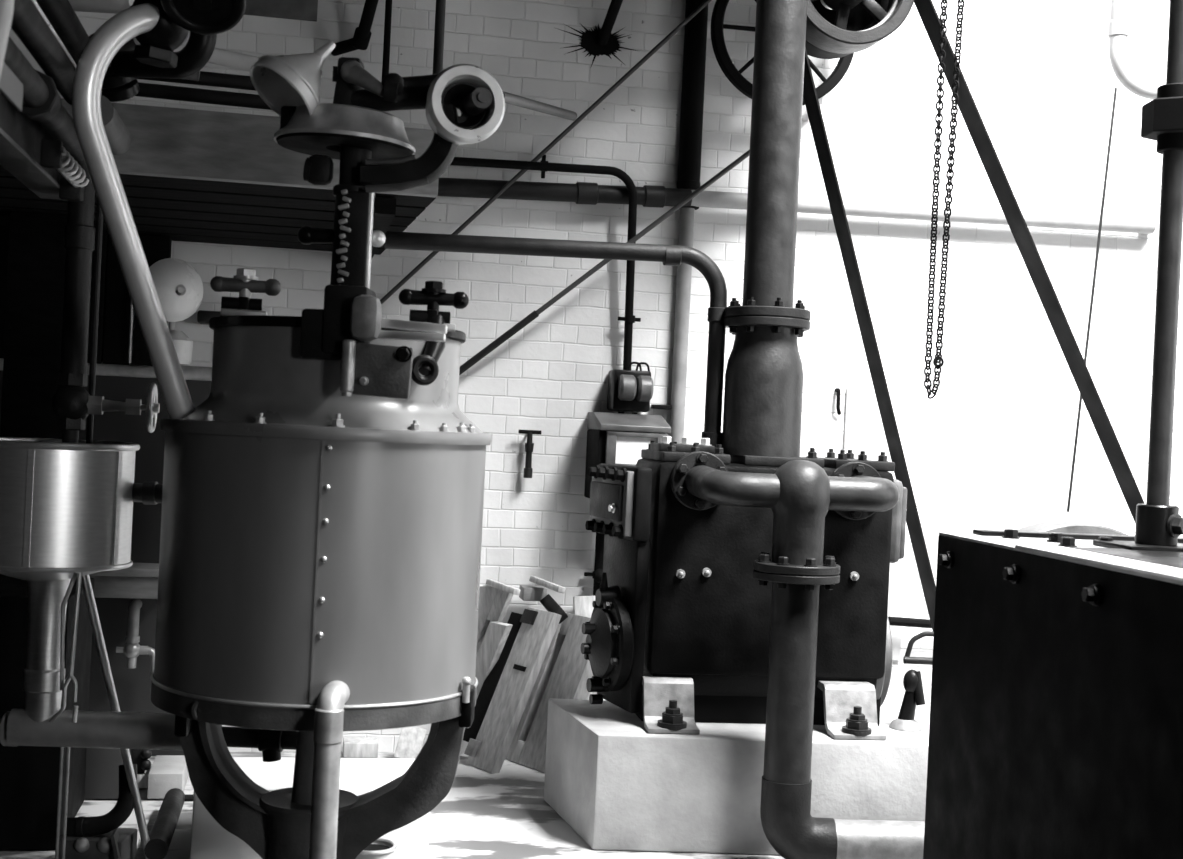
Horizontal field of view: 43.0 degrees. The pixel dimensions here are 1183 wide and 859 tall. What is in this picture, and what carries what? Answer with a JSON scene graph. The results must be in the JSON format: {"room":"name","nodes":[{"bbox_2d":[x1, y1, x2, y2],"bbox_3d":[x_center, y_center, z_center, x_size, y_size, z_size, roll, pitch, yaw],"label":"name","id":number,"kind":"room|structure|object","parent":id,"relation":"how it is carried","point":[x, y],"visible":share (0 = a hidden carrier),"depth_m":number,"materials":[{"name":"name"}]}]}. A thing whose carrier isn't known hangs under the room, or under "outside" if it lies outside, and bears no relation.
{"room":"factory machine room","nodes":[
{"label":"factory machine room","id":0,"kind":"room"},
{"bbox_2d":[4,36,159,442],"bbox_3d":[-1.274,-0.369,3.410,0.296,0.934,1.981,3,0,-7],"label":"pipe","id":1,"kind":"object","parent":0,"point":[72,403],"visible":0.82,"depth_m":4.27,"materials":[{"name":"metal"}]},
{"bbox_2d":[0,62,22,110],"bbox_3d":[-1.131,-0.703,2.758,0.008,0.058,0.900,3,0,-11],"label":"bar","id":2,"kind":"object","parent":1,"relation":"attached to","point":[11,87],"visible":1,"depth_m":3.08,"materials":[{"name":"metal"}]},
{"bbox_2d":[0,752,784,858],"bbox_3d":[0.654,1.492,5.727,6.650,0.120,2.250,3,0,-11],"label":"floor","id":3,"kind":"structure","parent":0,"point":[505,814],"depth_m":5.21,"materials":[{"name":"concrete"}]},
{"bbox_2d":[0,211,67,574],"bbox_3d":[-2.049,0.259,5.500,0.220,2.088,0.160,3,0,-11],"label":"column","id":4,"kind":"structure","parent":3,"relation":"on","point":[37,252],"depth_m":5.42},
{"bbox_2d":[0,98,438,259],"bbox_3d":[-1.462,-0.832,5.278,1.608,0.255,1.848,3,0,-14],"label":"platform","id":5,"kind":"object","parent":4,"relation":"on","point":[186,175],"visible":0.63,"depth_m":4.61,"materials":[{"name":"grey wood"}]},
{"bbox_2d":[0,91,88,201],"bbox_3d":[-1.313,-0.762,3.289,0.167,0.249,2.300,3,0,-11],"label":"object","id":6,"kind":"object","parent":5,"relation":"attached to","point":[28,151],"depth_m":3.81,"materials":[{"name":"metal"}]},
{"bbox_2d":[11,0,75,104],"bbox_3d":[-1.194,-0.889,3.067,0.069,0.069,1.900,3,0,-11],"label":"pipe","id":7,"kind":"object","parent":6,"relation":"attached to","point":[28,24],"visible":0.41,"depth_m":3.40,"materials":[{"name":"metal"}]},
{"bbox_2d":[0,0,13,77],"bbox_3d":[-1.072,-0.740,2.700,0.059,0.283,0.036,3,0,0],"label":"pipe","id":8,"kind":"object","parent":7,"relation":"attached to","point":[6,6],"visible":1,"depth_m":2.69,"materials":[{"name":"grey metal"}]},
{"bbox_2d":[32,0,76,67],"bbox_3d":[-1.127,-0.912,2.868,0.010,0.010,1.900,3,0,-11],"label":"rod","id":9,"kind":"object","parent":7,"relation":"attached to","point":[34,1],"visible":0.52,"depth_m":3.45,"materials":[{"name":"grey metal"}]},
{"bbox_2d":[101,95,131,154],"bbox_3d":[-1.323,-0.828,4.094,0.086,0.085,0.420,3,0,-11],"label":"pipe","id":10,"kind":"object","parent":7,"relation":"attached to","point":[119,137],"visible":0.53,"depth_m":4.03,"materials":[{"name":"grey metal"}]},
{"bbox_2d":[86,198,102,443],"bbox_3d":[-1.466,-0.469,4.450,0.018,1.180,0.019,3,0,0],"label":"pipe","id":11,"kind":"object","parent":5,"relation":"attached to","point":[99,221],"visible":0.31,"depth_m":4.44,"materials":[{"name":"metal"}]},
{"bbox_2d":[128,302,133,362],"bbox_3d":[-1.806,-0.513,5.900,0.011,0.504,0.011,3,0,23],"label":"rod","id":12,"kind":"object","parent":5,"relation":"attached to","point":[131,308],"visible":0.35,"depth_m":5.89,"materials":[{"name":"metal"}]},
{"bbox_2d":[136,82,271,109],"bbox_3d":[-1.210,-1.064,4.800,0.546,0.055,0.045,3,0,-11],"label":"pipe","id":13,"kind":"object","parent":5,"relation":"on","point":[149,90],"visible":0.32,"depth_m":4.78,"materials":[{"name":"metal"}]},
{"bbox_2d":[136,71,255,90],"bbox_3d":[-1.221,-1.121,4.800,0.567,0.053,0.045,3,0,-10],"label":"pipe","id":14,"kind":"object","parent":13,"relation":"on","point":[214,79],"visible":0.32,"depth_m":4.79,"materials":[{"name":"metal"}]},
{"bbox_2d":[0,575,94,849],"bbox_3d":[-1.960,0.909,4.950,0.504,0.793,0.600,3,0,-11],"label":"base cabinet","id":15,"kind":"object","parent":3,"relation":"on","point":[29,775],"visible":0.67,"depth_m":4.69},
{"bbox_2d":[55,747,63,858],"bbox_3d":[-1.569,1.121,4.420,0.009,0.413,0.009,3,0,23],"label":"wire","id":16,"kind":"object","parent":3,"relation":"on","point":[61,748],"visible":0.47,"depth_m":4.42,"materials":[{"name":"metal"}]},
{"bbox_2d":[62,747,69,858],"bbox_3d":[-1.550,1.121,4.420,0.009,0.414,0.009,3,0,23],"label":"wire","id":17,"kind":"object","parent":3,"relation":"on","point":[68,748],"visible":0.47,"depth_m":4.42,"materials":[{"name":"metal"}]},
{"bbox_2d":[55,828,137,858],"bbox_3d":[-1.504,1.266,4.559,0.212,0.125,0.200,3,0,0],"label":"machine foot","id":18,"kind":"object","parent":3,"relation":"on","point":[120,843],"visible":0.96,"depth_m":4.50,"materials":[{"name":"grey metal"}]},
{"bbox_2d":[66,764,136,836],"bbox_3d":[-1.495,1.131,4.568,0.211,0.223,0.091,3,0,-17],"label":"drain elbow","id":19,"kind":"object","parent":18,"relation":"on","point":[81,826],"visible":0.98,"depth_m":4.54,"materials":[{"name":"metal"}]},
{"bbox_2d":[84,748,123,798],"bbox_3d":[-1.749,1.196,5.377,0.160,0.235,0.100,3,0,-11],"label":"board","id":20,"kind":"object","parent":3,"relation":"on","point":[102,764],"depth_m":5.33,"materials":[{"name":"grey wood"}]},
{"bbox_2d":[82,574,149,858],"bbox_3d":[-1.426,0.906,4.539,0.294,0.965,0.025,3,0,-41],"label":"rod","id":21,"kind":"object","parent":3,"relation":"on","point":[86,582],"visible":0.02,"depth_m":4.51,"materials":[{"name":"metal"}]},
{"bbox_2d":[131,749,151,787],"bbox_3d":[-1.646,1.243,5.552,0.110,0.145,0.130,3,0,-11],"label":"floor vice","id":22,"kind":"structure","parent":3,"relation":"on","point":[140,757],"depth_m":5.50,"materials":[{"name":"black metal"}]},
{"bbox_2d":[147,755,187,798],"bbox_3d":[-1.554,1.275,5.514,0.120,0.090,0.300,3,0,-11],"label":"stone slab","id":23,"kind":"object","parent":3,"relation":"on","point":[167,772],"visible":0.78,"depth_m":5.38,"materials":[{"name":"stone"}]},
{"bbox_2d":[144,788,192,858],"bbox_3d":[-1.352,1.288,4.924,0.155,0.070,0.650,3,0,-10],"label":"pipe stub","id":24,"kind":"object","parent":3,"relation":"on","point":[161,834],"visible":0.83,"depth_m":4.80,"materials":[{"name":"metal"}]},
{"bbox_2d":[190,757,429,858],"bbox_3d":[-0.911,1.236,4.881,0.738,0.240,0.450,3,0,-10],"label":"plinth","id":25,"kind":"object","parent":3,"relation":"on","point":[358,776],"visible":0.35,"depth_m":4.71,"materials":[{"name":"white concrete"}]},
{"bbox_2d":[343,737,377,757],"bbox_3d":[-0.957,1.317,6.213,0.140,0.060,0.120,3,0,-11],"label":"wood offcut","id":26,"kind":"object","parent":3,"relation":"on","point":[353,747],"visible":1,"depth_m":6.16,"materials":[{"name":"grey wood"}]},
{"bbox_2d":[356,838,396,858],"bbox_3d":[-0.657,1.298,4.450,0.153,0.138,0.153,3,0,0],"label":"bucket","id":27,"kind":"object","parent":3,"relation":"on","point":[382,848],"visible":0.53,"depth_m":4.42,"materials":[{"name":"white paint"}]},
{"bbox_2d":[393,726,426,758],"bbox_3d":[-0.744,1.292,6.153,0.123,0.152,0.116,3,0,0],"label":"wood offcut","id":28,"kind":"object","parent":3,"relation":"on","point":[411,739],"visible":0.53,"depth_m":6.14,"materials":[{"name":"grey wood"}]},
{"bbox_2d":[475,621,512,699],"bbox_3d":[-0.488,1.084,6.338,0.045,0.581,0.475,3,0,-35],"label":"board","id":29,"kind":"object","parent":3,"relation":"on","point":[497,633],"visible":0.48,"depth_m":6.23,"materials":[{"name":"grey wood"}]},
{"bbox_2d":[477,584,512,643],"bbox_3d":[-0.538,1.010,6.464,0.089,0.723,0.623,3,0,-35],"label":"board","id":30,"kind":"object","parent":3,"relation":"on","point":[494,603],"visible":0.3,"depth_m":6.30,"materials":[{"name":"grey wood"}]},
{"bbox_2d":[486,579,519,594],"bbox_3d":[-0.368,0.653,6.225,0.038,0.048,0.198,3,0,-40],"label":"stick","id":31,"kind":"object","parent":30,"relation":"on","point":[493,583],"visible":1,"depth_m":6.20,"materials":[{"name":"grey wood"}]},
{"bbox_2d":[463,607,561,773],"bbox_3d":[-0.348,1.061,6.153,0.242,0.661,0.392,3,0,-36],"label":"board","id":32,"kind":"object","parent":3,"relation":"on","point":[503,697],"visible":0.96,"depth_m":6.11,"materials":[{"name":"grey wood"}]},
{"bbox_2d":[505,612,592,772],"bbox_3d":[-0.136,1.086,6.208,0.234,0.643,0.418,3,0,-38],"label":"board","id":33,"kind":"object","parent":3,"relation":"on","point":[564,673],"visible":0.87,"depth_m":6.19,"materials":[{"name":"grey wood"}]},
{"bbox_2d":[540,594,567,623],"bbox_3d":[-0.156,0.747,6.240,0.067,0.117,0.137,3,0,-42],"label":"wood block","id":34,"kind":"object","parent":33,"relation":"on","point":[548,602],"visible":0.84,"depth_m":6.22,"materials":[{"name":"wood"}]},
{"bbox_2d":[519,585,546,600],"bbox_3d":[-0.246,0.689,6.320,0.100,0.055,0.120,3,0,-11],"label":"wood block","id":35,"kind":"object","parent":34,"relation":"on","point":[527,592],"visible":0.89,"depth_m":6.26,"materials":[{"name":"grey wood"}]},
{"bbox_2d":[529,576,565,592],"bbox_3d":[-0.183,0.643,6.225,0.043,0.054,0.199,3,0,-40],"label":"stick","id":36,"kind":"object","parent":35,"relation":"on","point":[536,580],"visible":1,"depth_m":6.20,"materials":[{"name":"grey wood"}]},
{"bbox_2d":[573,596,596,699],"bbox_3d":[-0.017,1.052,6.383,0.138,0.685,0.111,3,0,-11],"label":"board","id":37,"kind":"object","parent":3,"relation":"on","point":[582,605],"visible":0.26,"depth_m":6.40,"materials":[{"name":"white wood"}]},
{"bbox_2d":[544,699,929,854],"bbox_3d":[0.792,1.245,5.370,1.887,0.384,0.650,3,0,-4],"label":"concrete block","id":38,"kind":"object","parent":3,"relation":"on","point":[617,784],"visible":0.53,"depth_m":5.03,"materials":[{"name":"white concrete"}]},
{"bbox_2d":[581,436,906,739],"bbox_3d":[0.552,0.540,5.399,1.170,1.004,0.699,3,0,-8],"label":"machine","id":39,"kind":"object","parent":38,"relation":"on","point":[678,628],"visible":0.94,"depth_m":5.25,"materials":[{"name":"metal"}]},
{"bbox_2d":[385,231,726,447],"bbox_3d":[-0.116,-0.313,5.382,1.272,0.748,0.086,3,0,-6],"label":"pipe","id":40,"kind":"object","parent":39,"relation":"attached to","point":[669,255],"visible":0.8,"depth_m":5.39,"materials":[{"name":"metal"}]},
{"bbox_2d":[595,572,620,606],"bbox_3d":[0.058,0.574,5.324,0.070,0.134,0.090,3,0,-20],"label":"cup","id":41,"kind":"object","parent":39,"relation":"on","point":[605,596],"depth_m":5.30,"materials":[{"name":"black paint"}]},
{"bbox_2d":[722,0,810,457],"bbox_3d":[0.721,-2.235,5.420,0.310,4.667,0.310,3,0,-41],"label":"riser pipe","id":42,"kind":"object","parent":39,"relation":"on","point":[762,412],"visible":0.99,"depth_m":5.33,"materials":[{"name":"metal"}]},
{"bbox_2d":[889,632,933,730],"bbox_3d":[1.175,0.895,5.360,0.207,0.348,0.120,3,0,0],"label":"drain cock","id":43,"kind":"object","parent":38,"relation":"on","point":[912,680],"visible":0.96,"depth_m":5.34,"materials":[{"name":"metal"}]},
{"bbox_2d":[670,451,924,858],"bbox_3d":[1.156,0.782,5.078,1.774,1.339,0.504,3,0,-7],"label":"pipe","id":44,"kind":"object","parent":3,"relation":"on","point":[800,494],"visible":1,"depth_m":4.84,"materials":[{"name":"metal"}]},
{"bbox_2d":[9,0,1182,752],"bbox_3d":[0.608,-1.573,6.709,6.650,6.000,0.250,3,0,-11],"label":"wall","id":45,"kind":"structure","parent":0,"point":[993,449],"depth_m":6.67,"materials":[{"name":"brick"}]},
{"bbox_2d":[0,358,221,754],"bbox_3d":[-1.984,0.515,6.001,1.040,1.575,0.109,3,0,-11],"label":"panel","id":46,"kind":"object","parent":45,"relation":"attached to","point":[115,382],"visible":0.21,"depth_m":6.02,"materials":[{"name":"metal"}]},
{"bbox_2d":[0,226,133,364],"bbox_3d":[-2.143,-0.529,5.929,0.640,0.517,0.040,3,0,-11],"label":"wall","id":47,"kind":"structure","parent":46,"relation":"on","point":[114,299],"depth_m":5.95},
{"bbox_2d":[89,563,158,598],"bbox_3d":[-1.783,0.594,5.900,0.363,0.115,0.255,3,0,-11],"label":"wall shelf","id":48,"kind":"object","parent":46,"relation":"attached to","point":[139,580],"visible":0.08,"depth_m":5.78,"materials":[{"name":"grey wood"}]},
{"bbox_2d":[116,599,154,680],"bbox_3d":[-1.793,0.837,5.959,0.164,0.312,0.126,3,0,0],"label":"water tap","id":49,"kind":"object","parent":46,"relation":"attached to","point":[132,649],"visible":0.96,"depth_m":5.91,"materials":[{"name":"metal"}]},
{"bbox_2d":[133,234,171,365],"bbox_3d":[-1.751,-0.512,5.980,0.120,0.515,0.100,3,0,-11],"label":"timber post","id":50,"kind":"object","parent":46,"relation":"on","point":[156,248],"visible":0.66,"depth_m":5.93,"materials":[{"name":"black wood"}]},
{"bbox_2d":[149,258,202,364],"bbox_3d":[-1.648,-0.469,5.964,0.199,0.413,0.289,3,0,9],"label":"bell","id":51,"kind":"object","parent":50,"relation":"attached to","point":[168,273],"visible":0.81,"depth_m":5.88,"materials":[{"name":"grey metal"}]},
{"bbox_2d":[197,310,220,324],"bbox_3d":[-1.544,-0.454,6.103,0.110,0.050,0.140,3,0,-11],"label":"wall block","id":52,"kind":"object","parent":45,"relation":"attached to","point":[203,316],"visible":0.5,"depth_m":6.03,"materials":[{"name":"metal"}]},
{"bbox_2d":[244,0,317,21],"bbox_3d":[-1.297,-1.761,6.198,0.326,0.116,0.020,3,0,-11],"label":"notice board","id":53,"kind":"object","parent":45,"relation":"attached to","point":[306,10],"visible":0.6,"depth_m":6.20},
{"bbox_2d":[331,0,378,55],"bbox_3d":[-0.900,-1.733,6.041,0.115,0.367,0.557,3,0,-31],"label":"pipe","id":54,"kind":"object","parent":45,"relation":"attached to","point":[360,40],"visible":0.99,"depth_m":6.11,"materials":[{"name":"black metal"}]},
{"bbox_2d":[351,27,371,49],"bbox_3d":[-0.943,-1.602,6.148,0.067,0.095,0.093,3,0,-33],"label":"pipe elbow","id":55,"kind":"object","parent":54,"relation":"attached to","point":[360,40],"depth_m":6.12,"materials":[{"name":"black metal"}]},
{"bbox_2d":[519,429,540,477],"bbox_3d":[-0.266,0.104,6.391,0.098,0.204,0.070,3,0,0],"label":"key","id":56,"kind":"object","parent":45,"relation":"hanging from","point":[529,445],"visible":1,"depth_m":6.37,"materials":[{"name":"black metal"}]},
{"bbox_2d":[450,155,640,369],"bbox_3d":[-0.424,-0.719,6.246,1.348,0.893,0.114,3,0,-15],"label":"conduit pipe","id":57,"kind":"object","parent":45,"relation":"attached to","point":[543,165],"visible":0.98,"depth_m":6.33,"materials":[{"name":"black metal"}]},
{"bbox_2d":[380,0,711,304],"bbox_3d":[-0.165,-1.192,6.277,1.380,1.411,0.019,3,0,-3],"label":"rod","id":58,"kind":"object","parent":45,"relation":"attached to","point":[696,11],"visible":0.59,"depth_m":6.27,"materials":[{"name":"metal"}]},
{"bbox_2d":[584,532,604,595],"bbox_3d":[0.026,0.815,6.418,0.120,1.080,0.095,3,0,-11],"label":"conduit","id":59,"kind":"object","parent":45,"relation":"attached to","point":[597,574],"visible":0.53,"depth_m":6.42,"materials":[{"name":"black metal"}]},
{"bbox_2d":[556,0,636,68],"bbox_3d":[0.026,-1.749,6.312,0.375,0.392,0.381,3,0,0],"label":"brush","id":60,"kind":"object","parent":45,"relation":"attached to","point":[597,42],"visible":1,"depth_m":6.46,"materials":[{"name":"black metal"}]},
{"bbox_2d":[459,149,749,375],"bbox_3d":[0.089,-0.734,6.335,1.312,1.103,0.048,3,0,-4],"label":"rod","id":61,"kind":"object","parent":45,"relation":"attached to","point":[534,314],"visible":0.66,"depth_m":6.31,"materials":[{"name":"metal"}]},
{"bbox_2d":[584,412,670,497],"bbox_3d":[0.147,0.189,6.355,0.299,0.513,0.300,3,0,-11],"label":"box","id":62,"kind":"object","parent":45,"relation":"attached to","point":[612,441],"visible":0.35,"depth_m":6.23,"materials":[{"name":"black metal"}]},
{"bbox_2d":[607,362,653,413],"bbox_3d":[0.165,-0.162,6.406,0.192,0.255,0.215,3,0,0],"label":"switch","id":63,"kind":"object","parent":45,"relation":"attached to","point":[629,390],"visible":0.94,"depth_m":6.36,"materials":[{"name":"black paint"}]},
{"bbox_2d":[651,0,707,443],"bbox_3d":[0.413,-1.592,6.514,0.169,5.980,0.103,3,0,0],"label":"pipe","id":64,"kind":"object","parent":45,"relation":"attached to","point":[695,30],"visible":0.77,"depth_m":6.48,"materials":[{"name":"white metal"}]},
{"bbox_2d":[677,180,699,209],"bbox_3d":[0.419,-1.019,6.514,0.103,0.120,0.103,3,0,0],"label":"socket","id":65,"kind":"object","parent":64,"relation":"attached to","point":[682,184],"depth_m":6.47,"materials":[{"name":"black metal"}]},
{"bbox_2d":[437,178,1155,234],"bbox_3d":[0.758,-0.976,6.551,3.748,0.162,0.111,3,0,-11],"label":"pipe","id":66,"kind":"object","parent":45,"relation":"attached to","point":[580,192],"visible":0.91,"depth_m":6.49,"materials":[{"name":"metal"}]},
{"bbox_2d":[835,388,840,414],"bbox_3d":[1.099,-0.124,6.669,0.029,0.121,0.041,3,0,-11],"label":"wall hook","id":67,"kind":"object","parent":45,"relation":"attached to","point":[837,390],"visible":1,"depth_m":6.65,"materials":[{"name":"black metal"}]},
{"bbox_2d":[843,388,912,659],"bbox_3d":[1.262,0.426,6.716,0.311,1.209,0.020,3,0,-11],"label":"wall panel","id":68,"kind":"object","parent":45,"relation":"attached to","point":[863,427],"visible":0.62,"depth_m":6.71,"materials":[{"name":"white paint"}]},
{"bbox_2d":[888,617,931,627],"bbox_3d":[1.481,0.863,6.671,0.340,0.053,0.040,3,0,-11],"label":"pipe","id":69,"kind":"object","parent":45,"relation":"attached to","point":[894,621],"visible":0.44,"depth_m":6.64,"materials":[{"name":"black metal"}]},
{"bbox_3d":[0.908,-1.714,6.117,0.274,0.070,1.009,3,0,0],"label":"shaft","id":70,"kind":"object","parent":45,"relation":"attached to","visible":0},
{"bbox_2d":[711,0,853,105],"bbox_3d":[0.832,-1.717,6.481,0.648,0.648,0.100,3,0,-11],"label":"flywheel","id":71,"kind":"object","parent":70,"relation":"attached to","point":[728,68],"visible":0.36,"depth_m":6.43,"materials":[{"name":"black metal"}]},
{"bbox_2d":[805,0,888,58],"bbox_3d":[0.948,-1.712,5.943,0.459,0.459,0.130,3,0,-11],"label":"pulley","id":72,"kind":"object","parent":70,"relation":"attached to","point":[859,19],"visible":0.27,"depth_m":5.95,"materials":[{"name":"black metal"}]},
{"bbox_2d":[806,0,913,53],"bbox_3d":[0.984,-1.710,5.757,0.499,0.499,0.180,3,0,-11],"label":"pulley","id":73,"kind":"object","parent":70,"relation":"attached to","point":[820,33],"visible":0.85,"depth_m":5.71,"materials":[{"name":"metal"}]},
{"bbox_2d":[803,0,1144,631],"bbox_3d":[1.555,-0.290,5.881,1.816,3.300,0.125,3,0,-11],"label":"belt","id":74,"kind":"object","parent":73,"relation":"hanging from","point":[927,12],"visible":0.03,"depth_m":5.84,"materials":[{"name":"leather"}]},
{"bbox_3d":[0.288,-1.989,-0.717,3.150,0.100,14.200,3,0,-11],"label":"ceiling","id":75,"kind":"structure","parent":0,"visible":0},
{"bbox_2d":[382,0,391,78],"bbox_3d":[-0.770,-1.630,5.702,0.025,0.717,0.026,3,0,0],"label":"rod","id":76,"kind":"object","parent":75,"relation":"hanging from","point":[388,3],"visible":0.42,"depth_m":5.69,"materials":[{"name":"black metal"}]},
{"bbox_2d":[432,0,445,74],"bbox_3d":[-0.564,-1.655,5.640,0.037,0.646,0.037,3,0,0],"label":"rod","id":77,"kind":"object","parent":75,"relation":"hanging from","point":[440,4],"visible":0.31,"depth_m":5.62,"materials":[{"name":"metal"}]},
{"bbox_3d":[3.600,-4.485,0.030,6.291,0.100,14.871,3,0,0],"label":"ceiling","id":78,"kind":"structure","parent":0,"visible":0},
{"bbox_2d":[924,0,964,398],"bbox_3d":[1.290,-2.328,5.100,0.140,4.458,0.024,3,0,0],"label":"chain","id":79,"kind":"object","parent":78,"relation":"hanging from","point":[960,7],"visible":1,"depth_m":5.10,"materials":[{"name":"black metal"}]},
{"bbox_2d":[1108,0,1165,98],"bbox_3d":[2.651,-2.942,6.453,0.792,3.074,0.084,3,0,-11],"label":"pipe","id":80,"kind":"object","parent":78,"relation":"hanging from","point":[1118,26],"visible":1,"depth_m":6.37,"materials":[{"name":"white metal"}]},
{"bbox_2d":[1067,88,1116,511],"bbox_3d":[2.119,-0.554,6.349,0.176,1.811,0.012,3,0,-29],"label":"wire","id":81,"kind":"object","parent":80,"relation":"hanging from","point":[1115,89],"visible":1,"depth_m":6.35,"materials":[{"name":"metal"}]},
{"bbox_3d":[2.032,1.557,-1.365,6.650,0.120,12.200,3,0,-11],"label":"floor","id":82,"kind":"structure","parent":0,"visible":0},
{"bbox_2d":[151,268,490,858],"bbox_3d":[-0.739,0.472,4.100,0.914,1.781,0.914,3,0,0],"label":"kettle","id":83,"kind":"object","parent":82,"relation":"on","point":[322,513],"visible":0.98,"depth_m":3.75,"materials":[{"name":"metal"}]},
{"bbox_2d":[72,3,193,417],"bbox_3d":[-1.134,-0.546,3.815,0.127,1.061,0.437,3,0,30],"label":"vent pipe","id":84,"kind":"object","parent":83,"relation":"attached to","point":[94,61],"visible":0.98,"depth_m":3.73,"materials":[{"name":"grey metal"}]},
{"bbox_2d":[130,0,245,67],"bbox_3d":[-1.027,-1.035,3.747,0.355,0.211,0.191,3,0,34],"label":"valve","id":85,"kind":"object","parent":84,"relation":"attached to","point":[157,46],"visible":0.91,"depth_m":3.75,"materials":[{"name":"black paint"}]},
{"bbox_2d":[0,708,297,761],"bbox_3d":[-1.261,0.877,4.307,1.016,0.141,0.142,3,0,-8],"label":"drain pipe","id":86,"kind":"object","parent":83,"relation":"attached to","point":[92,729],"visible":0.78,"depth_m":4.24,"materials":[{"name":"metal"}]},
{"bbox_2d":[0,437,139,721],"bbox_3d":[-1.554,0.437,4.250,0.493,0.813,0.493,3,0,0],"label":"tank","id":87,"kind":"object","parent":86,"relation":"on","point":[66,509],"visible":0.99,"depth_m":4.08,"materials":[{"name":"silver metal"}]},
{"bbox_2d":[49,572,81,722],"bbox_3d":[-1.399,0.588,4.030,0.094,0.407,0.046,3,0,23],"label":"rods","id":88,"kind":"object","parent":87,"relation":"hanging from","point":[63,686],"visible":1,"depth_m":4.03,"materials":[{"name":"metal"}]},
{"bbox_2d":[132,482,162,504],"bbox_3d":[-1.268,0.182,4.300,0.132,0.067,0.066,3,0,0],"label":"pipe","id":89,"kind":"object","parent":87,"relation":"attached to","point":[148,493],"visible":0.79,"depth_m":4.28,"materials":[{"name":"grey metal"}]},
{"bbox_2d":[291,731,313,804],"bbox_3d":[-0.760,0.903,4.100,0.116,0.350,0.116,3,0,0],"label":"outlet","id":90,"kind":"object","parent":83,"relation":"attached to","point":[301,794],"depth_m":4.05,"materials":[{"name":"metal"}]},
{"bbox_2d":[309,680,349,858],"bbox_3d":[-0.644,0.992,3.653,0.069,0.750,0.175,3,0,0],"label":"pipe","id":91,"kind":"object","parent":83,"relation":"attached to","point":[329,712],"visible":0.98,"depth_m":3.57,"materials":[{"name":"metal"}]},
{"bbox_2d":[313,708,343,744],"bbox_3d":[-0.631,0.710,3.600,0.069,0.081,0.069,3,0,0],"label":"socket","id":92,"kind":"object","parent":91,"relation":"attached to","point":[328,722],"depth_m":3.57,"materials":[{"name":"metal"}]},
{"bbox_2d":[274,57,504,288],"bbox_3d":[-0.522,-0.607,3.851,0.594,0.680,0.379,3,0,0],"label":"valve","id":93,"kind":"object","parent":83,"relation":"on","point":[372,146],"visible":0.98,"depth_m":3.78,"materials":[{"name":"metal"}]},
{"bbox_2d":[280,106,296,128],"bbox_3d":[-0.746,-0.774,3.800,0.076,0.081,0.060,3,0,0],"label":"block","id":94,"kind":"object","parent":93,"relation":"on","point":[287,112],"visible":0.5,"depth_m":3.77,"materials":[{"name":"black paint"}]},
{"bbox_2d":[250,41,335,115],"bbox_3d":[-0.755,-0.880,3.746,0.199,0.225,0.193,3,0,0],"label":"funnel","id":95,"kind":"object","parent":93,"relation":"on","point":[294,79],"visible":0.83,"depth_m":3.75,"materials":[{"name":"grey metal"}]},
{"bbox_2d":[923,529,1182,858],"bbox_3d":[1.898,0.905,3.463,1.534,1.166,2.300,3,0,-8],"label":"box","id":96,"kind":"object","parent":82,"relation":"on","point":[1056,723],"visible":0.94,"depth_m":3.72,"materials":[{"name":"metal"}]},
{"bbox_2d":[1018,521,1126,534],"bbox_3d":[1.822,0.864,6.320,1.001,1.001,0.980,3,0,-11],"label":"plate","id":97,"kind":"object","parent":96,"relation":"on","point":[1050,526],"visible":0.04,"depth_m":5.88,"materials":[{"name":"grey metal"}]},
{"bbox_2d":[1093,0,1182,551],"bbox_3d":[1.664,-2.095,4.120,0.261,4.858,0.220,3,0,-8],"label":"vertical pipe","id":98,"kind":"object","parent":96,"relation":"on","point":[1159,524],"visible":1,"depth_m":4.09,"materials":[{"name":"metal"}]},
{"bbox_2d":[1135,504,1182,545],"bbox_3d":[1.560,0.263,4.107,0.124,0.110,0.136,3,0,0],"label":"socket","id":99,"kind":"object","parent":98,"relation":"attached to","point":[1156,524],"depth_m":4.07,"materials":[{"name":"metal"}]},
{"bbox_3d":[-1.240,-0.334,-0.999,0.200,3.350,14.200,3,0,-11],"label":"wall","id":100,"kind":"structure","parent":0,"visible":0},
{"bbox_2d":[36,0,89,64],"bbox_3d":[-1.207,-1.031,3.121,0.073,0.072,2.300,3,0,-11],"label":"pipe","id":101,"kind":"object","parent":100,"relation":"attached to","point":[61,15],"visible":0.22,"depth_m":3.75,"materials":[{"name":"metal"}]},
{"bbox_2d":[89,33,199,101],"bbox_3d":[-1.278,-1.023,4.266,0.315,0.202,0.177,3,0,-11],"label":"tee casting","id":102,"kind":"object","parent":101,"relation":"attached to","point":[115,88],"visible":0.36,"depth_m":4.22,"materials":[{"name":"grey metal"}]},
{"bbox_2d":[111,32,259,78],"bbox_3d":[-1.070,-1.030,4.119,0.483,0.154,0.214,3,0,-12],"label":"pipe","id":103,"kind":"object","parent":102,"relation":"attached to","point":[200,50],"visible":0.77,"depth_m":4.08,"materials":[{"name":"black metal"}]},
{"bbox_2d":[69,0,133,13],"bbox_3d":[-1.504,-1.363,4.500,0.303,0.220,0.216,3,0,0],"label":"duct","id":104,"kind":"object","parent":100,"relation":"attached to","point":[97,6],"visible":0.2,"depth_m":4.46,"materials":[{"name":"grey metal"}]},
{"bbox_2d":[502,91,576,119],"bbox_3d":[-0.197,-1.226,5.698,0.037,0.186,1.029,3,0,13],"label":"rod","id":105,"kind":"object","parent":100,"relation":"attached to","point":[509,98],"visible":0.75,"depth_m":5.63,"materials":[{"name":"grey metal"}]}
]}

